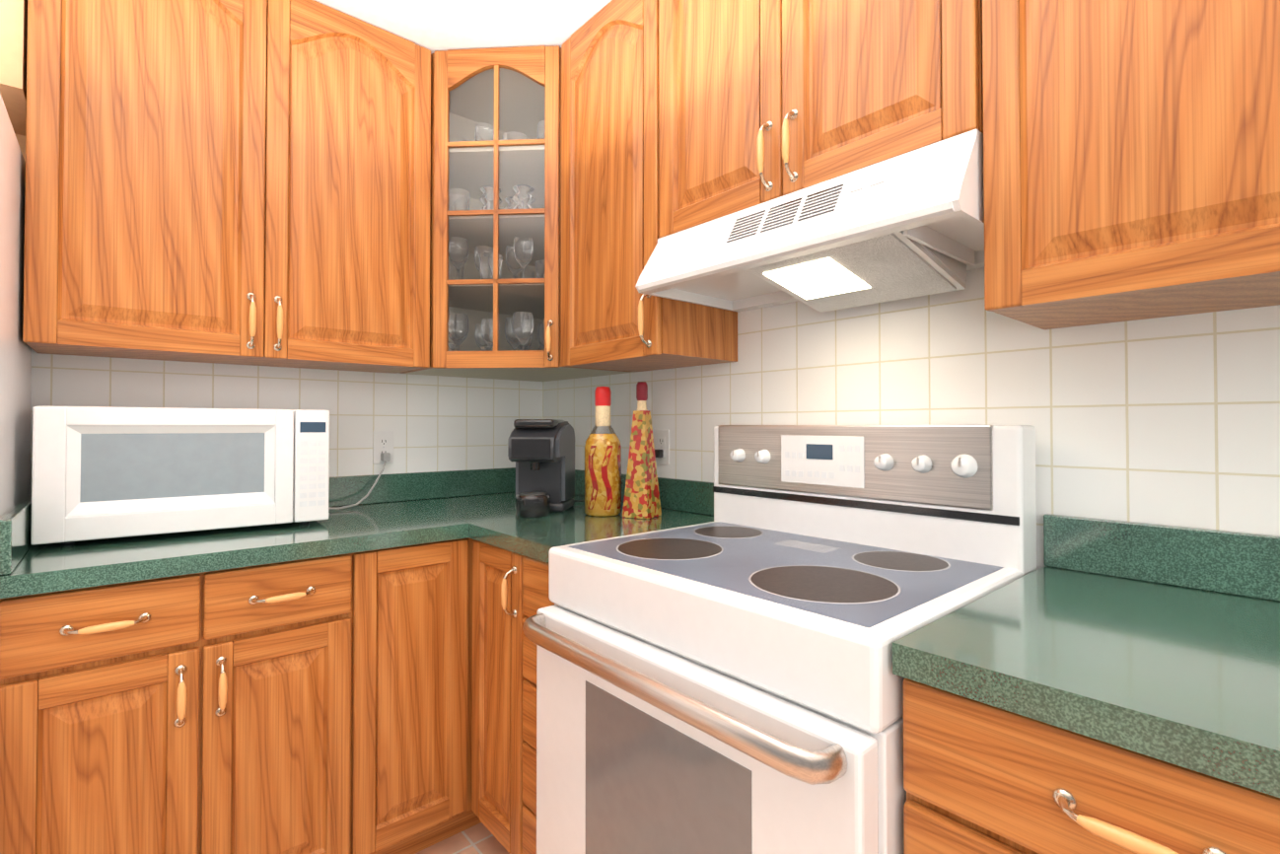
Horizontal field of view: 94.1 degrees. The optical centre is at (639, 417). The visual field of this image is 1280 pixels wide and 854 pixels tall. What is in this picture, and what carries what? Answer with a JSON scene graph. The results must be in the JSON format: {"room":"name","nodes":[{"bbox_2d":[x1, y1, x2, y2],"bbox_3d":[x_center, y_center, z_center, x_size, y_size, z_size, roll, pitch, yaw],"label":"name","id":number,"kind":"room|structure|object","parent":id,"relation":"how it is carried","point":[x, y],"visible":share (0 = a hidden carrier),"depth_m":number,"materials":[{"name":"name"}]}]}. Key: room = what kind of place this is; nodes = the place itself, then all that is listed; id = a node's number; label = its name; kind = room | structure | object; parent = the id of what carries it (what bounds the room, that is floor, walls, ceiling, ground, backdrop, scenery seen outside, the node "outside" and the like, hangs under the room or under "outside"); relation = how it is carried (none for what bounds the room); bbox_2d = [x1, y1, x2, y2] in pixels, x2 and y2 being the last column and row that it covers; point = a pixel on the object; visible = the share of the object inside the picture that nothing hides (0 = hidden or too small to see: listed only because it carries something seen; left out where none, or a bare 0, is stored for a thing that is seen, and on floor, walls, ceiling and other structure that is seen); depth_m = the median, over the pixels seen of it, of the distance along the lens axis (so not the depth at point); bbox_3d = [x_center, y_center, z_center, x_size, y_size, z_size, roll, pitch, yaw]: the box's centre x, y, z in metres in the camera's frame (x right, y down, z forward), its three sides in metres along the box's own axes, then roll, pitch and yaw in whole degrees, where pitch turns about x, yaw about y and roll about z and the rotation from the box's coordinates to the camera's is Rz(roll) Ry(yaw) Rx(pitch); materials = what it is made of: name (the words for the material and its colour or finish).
{"room":"kitchen","nodes":[
{"label":"kitchen","id":0,"kind":"room"},
{"bbox_2d":[0,0,27,135],"bbox_3d":[-2.251,-0.971,0.763,2.065,0.465,0.300,1,-1,-41],"label":"wall","id":1,"kind":"structure","parent":0,"point":[13,46],"depth_m":1.32,"materials":[{"name":"paint"}]},
{"bbox_2d":[14,133,543,495],"bbox_3d":[-1.766,0.006,1.451,3.720,2.400,0.120,1,-1,-41],"label":"wall","id":2,"kind":"structure","parent":0,"point":[437,423],"depth_m":2.04,"materials":[{"name":"tile"}]},
{"bbox_2d":[22,0,430,373],"bbox_3d":[-1.105,-0.674,1.717,0.908,1.028,0.358,1,-1,-41],"label":"upper cabinet","id":3,"kind":"object","parent":2,"relation":"attached to","point":[235,181],"visible":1,"depth_m":1.56,"materials":[{"name":"brown wood"}]},
{"bbox_2d":[328,452,390,509],"bbox_3d":[-0.954,0.209,1.982,0.259,0.171,0.123,1,-1,-41],"label":"power cord","id":4,"kind":"object","parent":2,"relation":"attached to","point":[385,457],"visible":0.79,"depth_m":2.05,"materials":[{"name":"white plastic"}]},
{"bbox_2d":[372,430,393,463],"bbox_3d":[-0.909,0.106,2.111,0.070,0.116,0.005,1,-1,-41],"label":"electrical outlet","id":5,"kind":"object","parent":2,"relation":"attached to","point":[383,441],"visible":0.83,"depth_m":2.11,"materials":[{"name":"white plastic"}]},
{"bbox_2d":[415,822,510,853],"bbox_3d":[-0.385,1.233,-0.149,3.720,0.100,4.320,1,-1,-41],"label":"floor","id":6,"kind":"structure","parent":0,"point":[479,838],"depth_m":1.69,"materials":[{"name":"tile"}]},
{"bbox_2d":[0,93,31,517],"bbox_3d":[-1.582,0.298,0.940,0.800,1.798,0.806,1,-1,-41],"label":"fridge","id":7,"kind":"object","parent":6,"relation":"on","point":[15,395],"visible":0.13,"depth_m":1.24,"materials":[{"name":"grey plastic"}]},
{"bbox_2d":[0,556,323,853],"bbox_3d":[-1.115,0.769,1.516,0.660,0.872,0.617,1,-1,-41],"label":"base cabinet","id":8,"kind":"object","parent":6,"relation":"on","point":[181,714],"depth_m":1.23,"materials":[{"name":"brown wood"}]},
{"bbox_2d":[0,467,713,598],"bbox_3d":[-0.640,0.264,1.638,1.529,0.139,1.068,1,-1,-41],"label":"countertop","id":9,"kind":"structure","parent":8,"relation":"on","point":[392,510],"depth_m":1.53,"materials":[{"name":"green stone"}]},
{"bbox_2d":[30,405,329,544],"bbox_3d":[-1.183,0.135,1.591,0.578,0.314,0.348,1,-1,-37],"label":"microwave","id":10,"kind":"object","parent":9,"relation":"on","point":[100,472],"visible":1,"depth_m":1.43,"materials":[{"name":"white plastic"}]},
{"bbox_2d":[507,419,574,517],"bbox_3d":[-0.313,0.151,1.883,0.160,0.290,0.273,0,-1,7],"label":"coffee maker","id":11,"kind":"object","parent":9,"relation":"on","point":[541,453],"visible":1,"depth_m":1.82,"materials":[{"name":"grey plastic"}]},
{"bbox_2d":[584,386,621,516],"bbox_3d":[-0.114,0.100,1.823,0.113,0.390,0.112,1,-1,-41],"label":"bottle","id":12,"kind":"object","parent":9,"relation":"on","point":[603,474],"visible":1,"depth_m":1.78,"materials":[{"name":"yellow glass"}]},
{"bbox_2d":[622,381,661,519],"bbox_3d":[0.006,0.094,1.777,0.086,0.401,0.086,0,-1,29],"label":"bottle","id":13,"kind":"object","parent":9,"relation":"on","point":[641,500],"visible":1,"depth_m":1.75,"materials":[{"name":"multicoloured glass"}]},
{"bbox_2d":[319,539,457,853],"bbox_3d":[-0.790,0.772,1.763,0.384,0.872,0.673,1,-1,-41],"label":"base cabinet","id":14,"kind":"object","parent":6,"relation":"on","point":[380,701],"depth_m":1.53,"materials":[{"name":"brown wood"}]},
{"bbox_2d":[453,537,520,853],"bbox_3d":[-0.179,0.772,1.750,0.677,0.872,0.298,1,-1,-41],"label":"base cabinet","id":15,"kind":"object","parent":6,"relation":"on","point":[488,575],"depth_m":1.60,"materials":[{"name":"brown wood"}]},
{"bbox_2d":[516,554,554,853],"bbox_3d":[-0.020,0.770,1.613,0.617,0.872,0.225,1,-1,-41],"label":"base cabinet","id":16,"kind":"object","parent":6,"relation":"on","point":[533,572],"depth_m":1.43,"materials":[{"name":"brown wood"}]},
{"bbox_2d":[522,425,1036,853],"bbox_3d":[0.247,0.608,1.191,0.718,1.186,0.756,1,-1,-41],"label":"stove","id":17,"kind":"object","parent":6,"relation":"on","point":[727,680],"visible":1,"depth_m":1.05,"materials":[{"name":"metal"}]},
{"bbox_2d":[903,677,1279,853],"bbox_3d":[0.895,0.755,0.538,0.653,0.873,1.062,1,-1,-41],"label":"base cabinet","id":18,"kind":"object","parent":6,"relation":"on","point":[980,777],"visible":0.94,"depth_m":0.63,"materials":[{"name":"brown wood"}]},
{"bbox_2d":[892,513,1279,797],"bbox_3d":[0.903,0.248,0.552,0.633,0.139,1.062,1,-1,-41],"label":"countertop","id":19,"kind":"structure","parent":18,"relation":"on","point":[1161,642],"depth_m":0.73,"materials":[{"name":"green stone"}]},
{"bbox_2d":[314,0,611,54],"bbox_3d":[-0.385,-1.266,-0.113,3.720,0.100,4.320,1,-1,-41],"label":"ceiling","id":20,"kind":"structure","parent":0,"point":[433,26],"depth_m":1.78,"materials":[{"name":"paint"}]},
{"bbox_2d":[543,267,1279,569],"bbox_3d":[1.011,0.000,1.007,0.120,2.400,4.200,1,-1,-41],"label":"wall","id":21,"kind":"structure","parent":0,"point":[1174,420],"depth_m":1.17,"materials":[{"name":"tile"}]},
{"bbox_2d":[398,45,635,381],"bbox_3d":[-0.441,-0.668,2.121,0.611,1.028,0.623,1,-1,-41],"label":"upper cabinet","id":22,"kind":"object","parent":21,"relation":"attached to","point":[501,91],"visible":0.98,"depth_m":1.91,"materials":[{"name":"brown wood"}]},
{"bbox_2d":[448,120,544,351],"bbox_3d":[-0.444,-0.609,2.110,0.445,0.868,0.448,1,-1,-41],"label":"glassware","id":23,"kind":"object","parent":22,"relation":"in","point":[512,249],"depth_m":2.01,"materials":[{"name":"clear glass"}]},
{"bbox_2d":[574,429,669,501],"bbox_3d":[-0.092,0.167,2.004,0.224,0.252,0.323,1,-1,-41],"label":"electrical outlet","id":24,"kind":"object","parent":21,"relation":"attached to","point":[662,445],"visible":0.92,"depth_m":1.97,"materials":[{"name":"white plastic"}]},
{"bbox_2d":[561,0,737,371],"bbox_3d":[0.004,-0.673,1.804,0.358,1.028,0.450,1,-1,-41],"label":"upper cabinet","id":25,"kind":"object","parent":21,"relation":"attached to","point":[612,318],"visible":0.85,"depth_m":1.69,"materials":[{"name":"brown wood"}]},
{"bbox_2d":[635,129,984,312],"bbox_3d":[0.388,-0.362,1.328,0.400,0.199,0.758,1,-1,-41],"label":"range hood","id":26,"kind":"object","parent":21,"relation":"attached to","point":[907,225],"visible":0.98,"depth_m":1.17,"materials":[{"name":"metal"}]},
{"bbox_2d":[658,0,983,238],"bbox_3d":[0.404,-0.828,1.348,0.358,0.730,0.758,1,-1,-41],"label":"upper cabinet","id":27,"kind":"object","parent":21,"relation":"attached to","point":[761,101],"visible":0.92,"depth_m":1.22,"materials":[{"name":"brown wood"}]},
{"bbox_2d":[982,0,1279,329],"bbox_3d":[0.960,-0.689,0.709,0.358,1.028,0.922,1,-1,-41],"label":"upper cabinet","id":28,"kind":"object","parent":21,"relation":"attached to","point":[1131,160],"visible":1,"depth_m":0.83,"materials":[{"name":"brown wood"}]}
]}

